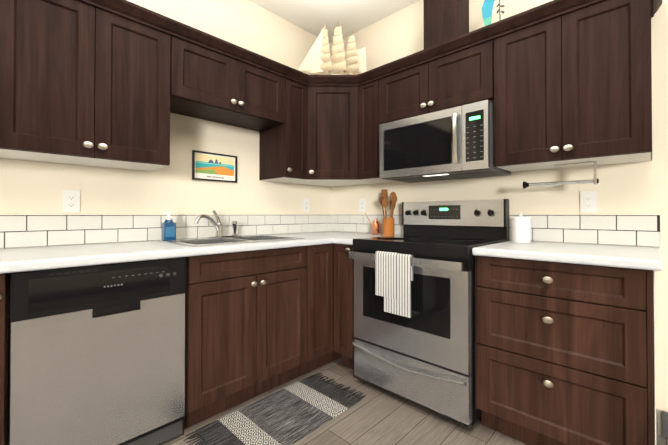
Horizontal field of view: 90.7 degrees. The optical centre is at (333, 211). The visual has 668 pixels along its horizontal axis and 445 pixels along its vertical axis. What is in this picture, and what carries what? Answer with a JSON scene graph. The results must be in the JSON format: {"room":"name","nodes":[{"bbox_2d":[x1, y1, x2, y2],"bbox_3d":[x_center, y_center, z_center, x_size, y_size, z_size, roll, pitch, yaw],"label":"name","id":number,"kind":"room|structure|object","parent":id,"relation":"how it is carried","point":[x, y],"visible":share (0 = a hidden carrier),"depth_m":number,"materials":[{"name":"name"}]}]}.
{"room":"kitchen","nodes":[
{"label":"kitchen","id":0,"kind":"room"},
{"bbox_2d":[0,0,331,248],"bbox_3d":[-1.583,-0.268,1.611,0.100,2.710,4.600,0,-1,44],"label":"wall","id":1,"kind":"structure","parent":0,"point":[27,187],"depth_m":2.22,"materials":[{"name":"beige paint"}]},
{"bbox_2d":[62,190,79,211],"bbox_3d":[-1.384,-0.055,1.737,0.008,0.117,0.072,0,-1,44],"label":"electrical outlet","id":2,"kind":"object","parent":1,"relation":"attached to","point":[70,200],"visible":1,"depth_m":1.74,"materials":[{"name":"white plastic"}]},
{"bbox_2d":[0,0,175,170],"bbox_3d":[-1.239,-0.615,1.659,0.330,0.725,0.676,0,-1,44],"label":"upper cabinet","id":3,"kind":"object","parent":1,"relation":"attached to","point":[82,83],"depth_m":1.51,"materials":[{"name":"brown wood"}]},
{"bbox_2d":[78,0,661,85],"bbox_3d":[-0.035,-0.997,1.291,1.918,0.070,2.717,0,-1,44],"label":"crown molding","id":4,"kind":"structure","parent":3,"relation":"attached to","point":[126,9],"depth_m":1.88,"materials":[{"name":"brown wood"}]},
{"bbox_2d":[0,215,331,248],"bbox_3d":[-0.954,0.100,2.182,0.008,0.156,2.700,0,-1,44],"label":"backsplash","id":5,"kind":"structure","parent":1,"relation":"attached to","point":[17,231],"depth_m":1.92,"materials":[{"name":"white tile"}]},
{"bbox_2d":[192,150,236,182],"bbox_3d":[-0.829,-0.310,2.309,0.017,0.195,0.323,0,-1,44],"label":"picture frame","id":6,"kind":"object","parent":1,"relation":"attached to","point":[208,166],"visible":1,"depth_m":2.30,"materials":[{"name":"black"}]},
{"bbox_2d":[168,34,283,131],"bbox_3d":[-0.734,-0.801,2.185,0.330,0.343,0.776,0,-1,44],"label":"upper cabinet","id":7,"kind":"object","parent":1,"relation":"attached to","point":[206,84],"depth_m":2.04,"materials":[{"name":"brown wood"}]},
{"bbox_2d":[259,77,306,181],"bbox_3d":[-0.391,-0.607,2.539,0.330,0.725,0.212,0,-1,44],"label":"upper cabinet","id":8,"kind":"object","parent":1,"relation":"attached to","point":[282,150],"depth_m":2.44,"materials":[{"name":"brown wood"}]},
{"bbox_2d":[303,199,308,211],"bbox_3d":[-0.246,-0.057,2.920,0.008,0.117,0.072,0,-1,44],"label":"electrical outlet","id":9,"kind":"object","parent":1,"relation":"attached to","point":[305,205],"visible":1,"depth_m":2.92,"materials":[{"name":"white plastic"}]},
{"bbox_2d":[283,86,381,186],"bbox_3d":[-0.017,-0.605,2.732,0.602,0.726,0.613,0,-1,44],"label":"upper cabinet","id":10,"kind":"object","parent":1,"relation":"attached to","point":[332,136],"visible":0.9,"depth_m":2.50,"materials":[{"name":"brown wood"}]},
{"bbox_2d":[298,21,365,74],"bbox_3d":[-0.026,-1.250,2.637,0.407,0.560,0.401,0,-1,44],"label":"model","id":11,"kind":"object","parent":10,"relation":"on","point":[316,58],"visible":0.71,"depth_m":2.63},
{"bbox_2d":[249,0,418,43],"bbox_3d":[0.038,-1.666,0.062,4.600,0.060,4.600,0,-1,44],"label":"ceiling","id":12,"kind":"structure","parent":0,"point":[313,17],"depth_m":2.67,"materials":[{"name":"paint"}]},
{"bbox_2d":[158,357,667,444],"bbox_3d":[0.038,1.104,0.039,4.600,0.060,4.600,0,-1,44],"label":"floor","id":13,"kind":"structure","parent":0,"point":[377,415],"depth_m":1.68,"materials":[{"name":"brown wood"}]},
{"bbox_2d":[0,273,183,444],"bbox_3d":[-1.130,0.651,1.566,0.596,0.872,0.656,0,-1,44],"label":"base cabinet","id":14,"kind":"object","parent":13,"relation":"on","point":[4,278],"depth_m":1.14,"materials":[{"name":"brown wood"}]},
{"bbox_2d":[8,257,185,444],"bbox_3d":[-1.121,0.647,1.554,0.594,0.856,0.596,0,-1,44],"label":"dishwasher","id":15,"kind":"object","parent":13,"relation":"on","point":[96,354],"visible":0.94,"depth_m":1.32,"materials":[{"name":"grey metal"}]},
{"bbox_2d":[184,246,303,428],"bbox_3d":[-0.648,0.655,2.067,0.596,0.872,0.794,0,-1,44],"label":"base cabinet","id":16,"kind":"object","parent":13,"relation":"on","point":[258,322],"depth_m":1.80,"materials":[{"name":"brown wood"}]},
{"bbox_2d":[0,231,371,273],"bbox_3d":[-0.724,0.197,1.958,0.645,0.038,2.697,0,-1,44],"label":"countertop","id":17,"kind":"structure","parent":16,"relation":"on","point":[12,260],"depth_m":1.48,"materials":[{"name":"white stone"}]},
{"bbox_2d":[194,210,242,237],"bbox_3d":[-0.761,0.081,2.192,0.118,0.183,0.379,0,-1,44],"label":"faucet","id":18,"kind":"object","parent":17,"relation":"on","point":[218,225],"visible":1,"depth_m":2.20,"materials":[{"name":"silver metal"}]},
{"bbox_2d":[157,235,304,246],"bbox_3d":[-0.626,0.265,2.071,0.495,0.186,0.738,0,-1,44],"label":"sink","id":19,"kind":"object","parent":17,"relation":"in","point":[194,242],"visible":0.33,"depth_m":2.09,"materials":[{"name":"silver metal"}]},
{"bbox_2d":[161,212,175,240],"bbox_3d":[-0.990,0.086,1.976,0.049,0.170,0.066,0,-1,44],"label":"soap bottle","id":20,"kind":"object","parent":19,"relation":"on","point":[168,228],"visible":1,"depth_m":1.96,"materials":[{"name":"blue plastic"}]},
{"bbox_2d":[365,214,380,234],"bbox_3d":[0.317,0.099,2.645,0.152,0.166,0.072,0,-1,44],"label":"can","id":21,"kind":"object","parent":17,"relation":"on","point":[375,227],"visible":0.98,"depth_m":2.60,"materials":[{"name":"brown metal"}]},
{"bbox_2d":[184,373,365,444],"bbox_3d":[-0.264,1.084,1.766,0.421,0.008,0.920,0,-1,44],"label":"rug","id":22,"kind":"object","parent":13,"relation":"on","point":[294,412],"visible":1,"depth_m":1.74,"materials":[{"name":"grey fabric"}]},
{"bbox_2d":[304,243,335,373],"bbox_3d":[-0.306,0.658,2.422,0.596,0.872,0.265,0,-1,44],"label":"base cabinet","id":23,"kind":"object","parent":13,"relation":"on","point":[319,351],"depth_m":2.22,"materials":[{"name":"brown wood"}]},
{"bbox_2d":[334,244,357,378],"bbox_3d":[0.286,0.658,2.438,0.230,0.872,0.596,0,-1,44],"label":"base cabinet","id":24,"kind":"object","parent":13,"relation":"on","point":[344,337],"depth_m":2.25,"materials":[{"name":"brown wood"}]},
{"bbox_2d":[358,255,481,423],"bbox_3d":[0.623,0.655,2.114,0.814,0.872,0.596,0,-1,44],"label":"base cabinet","id":25,"kind":"object","parent":13,"relation":"on","point":[478,259],"depth_m":1.62,"materials":[{"name":"brown wood"}]},
{"bbox_2d":[332,234,392,244],"bbox_3d":[0.292,0.201,2.403,0.171,0.038,0.645,0,-1,44],"label":"countertop","id":26,"kind":"structure","parent":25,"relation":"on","point":[336,239],"depth_m":2.31,"materials":[{"name":"white stone"}]},
{"bbox_2d":[379,189,396,234],"bbox_3d":[0.426,0.002,2.558,0.156,0.360,0.186,0,-1,44],"label":"utensil crock","id":27,"kind":"object","parent":26,"relation":"on","point":[387,226],"visible":0.98,"depth_m":2.52,"materials":[{"name":"brown wood"}]},
{"bbox_2d":[472,241,663,270],"bbox_3d":[1.128,0.194,1.606,0.664,0.038,0.634,0,-1,44],"label":"countertop","id":28,"kind":"structure","parent":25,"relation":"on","point":[644,258],"depth_m":1.43,"materials":[{"name":"white stone"}]},
{"bbox_2d":[510,213,530,242],"bbox_3d":[1.066,0.092,1.882,0.106,0.167,0.106,0,-1,44],"label":"canister","id":29,"kind":"object","parent":28,"relation":"on","point":[520,228],"visible":1,"depth_m":1.84,"materials":[{"name":"white ceramic"}]},
{"bbox_2d":[349,199,508,425],"bbox_3d":[0.588,0.507,2.053,0.730,1.168,0.698,0,-1,44],"label":"range","id":30,"kind":"object","parent":13,"relation":"on","point":[424,355],"visible":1,"depth_m":1.81,"materials":[{"name":"silver metal"}]},
{"bbox_2d":[375,251,412,317],"bbox_3d":[0.332,0.394,1.827,0.228,0.335,0.035,0,-1,44],"label":"hanging towel","id":31,"kind":"object","parent":30,"relation":"hanging from","point":[393,275],"visible":1,"depth_m":1.80,"materials":[{"name":"white fabric"}]},
{"bbox_2d":[482,256,658,444],"bbox_3d":[1.134,0.651,1.622,0.640,0.872,0.596,0,-1,44],"label":"base cabinet","id":32,"kind":"object","parent":13,"relation":"on","point":[565,353],"depth_m":1.37,"materials":[{"name":"brown wood"}]},
{"bbox_2d":[332,0,667,435],"bbox_3d":[1.634,-0.268,1.637,4.500,2.710,0.100,0,-1,44],"label":"wall","id":33,"kind":"structure","parent":0,"point":[635,188],"depth_m":1.92,"materials":[{"name":"beige paint"}]},
{"bbox_2d":[359,198,365,211],"bbox_3d":[0.250,-0.056,2.892,0.072,0.117,0.008,0,-1,44],"label":"electrical outlet","id":34,"kind":"object","parent":33,"relation":"attached to","point":[362,205],"visible":1,"depth_m":2.89,"materials":[{"name":"white plastic"}]},
{"bbox_2d":[358,80,395,181],"bbox_3d":[0.366,-0.607,2.559,0.194,0.725,0.330,0,-1,44],"label":"upper cabinet","id":35,"kind":"object","parent":33,"relation":"attached to","point":[368,130],"depth_m":2.45,"materials":[{"name":"brown wood"}]},
{"bbox_2d":[378,39,493,127],"bbox_3d":[0.718,-0.788,2.222,0.780,0.368,0.330,0,-1,44],"label":"upper cabinet","id":36,"kind":"object","parent":33,"relation":"attached to","point":[466,76],"depth_m":2.06,"materials":[{"name":"brown wood"}]},
{"bbox_2d":[379,100,510,182],"bbox_3d":[0.696,-0.415,2.159,0.719,0.377,0.445,0,-1,44],"label":"microwave","id":37,"kind":"object","parent":36,"relation":"attached to","point":[453,143],"visible":1,"depth_m":1.99,"materials":[{"name":"grey metal"}]},
{"bbox_2d":[482,0,504,25],"bbox_3d":[0.974,-1.239,1.925,0.219,0.526,0.044,0,-1,44],"label":"decor","id":38,"kind":"object","parent":36,"relation":"on","point":[487,7],"visible":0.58,"depth_m":1.97,"materials":[{"name":"teal"}]},
{"bbox_2d":[424,0,468,48],"bbox_3d":[0.772,-1.295,2.272,0.241,0.643,0.188,0,-1,44],"label":"chase","id":39,"kind":"object","parent":33,"relation":"attached to","point":[445,20],"visible":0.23,"depth_m":2.20,"materials":[{"name":"brown wood"}]},
{"bbox_2d":[332,215,659,246],"bbox_3d":[0.784,0.102,2.375,2.226,0.156,0.008,0,-1,44],"label":"backsplash","id":40,"kind":"structure","parent":33,"relation":"attached to","point":[634,230],"depth_m":1.81,"materials":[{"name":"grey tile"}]},
{"bbox_2d":[494,0,651,171],"bbox_3d":[1.227,-0.614,1.731,0.632,0.725,0.330,0,-1,44],"label":"upper cabinet","id":41,"kind":"object","parent":33,"relation":"attached to","point":[573,87],"depth_m":1.57,"materials":[{"name":"brown wood"}]},
{"bbox_2d":[522,161,598,188],"bbox_3d":[1.192,-0.190,1.756,0.340,0.118,0.043,0,-1,44],"label":"paper towel holder","id":42,"kind":"object","parent":41,"relation":"attached to","point":[595,180],"visible":1,"depth_m":1.71,"materials":[{"name":"silver metal"}]},
{"bbox_2d":[580,191,596,212],"bbox_3d":[1.387,-0.053,1.798,0.072,0.117,0.008,0,-1,44],"label":"electrical outlet","id":43,"kind":"object","parent":33,"relation":"attached to","point":[588,201],"visible":1,"depth_m":1.79,"materials":[{"name":"white plastic"}]},
{"bbox_2d":[662,410,667,438],"bbox_3d":[2.356,1.018,0.850,2.144,0.124,0.016,0,-1,44],"label":"baseboard","id":44,"kind":"structure","parent":33,"relation":"attached to","point":[664,424],"depth_m":1.57,"materials":[{"name":"grey"}]}
]}

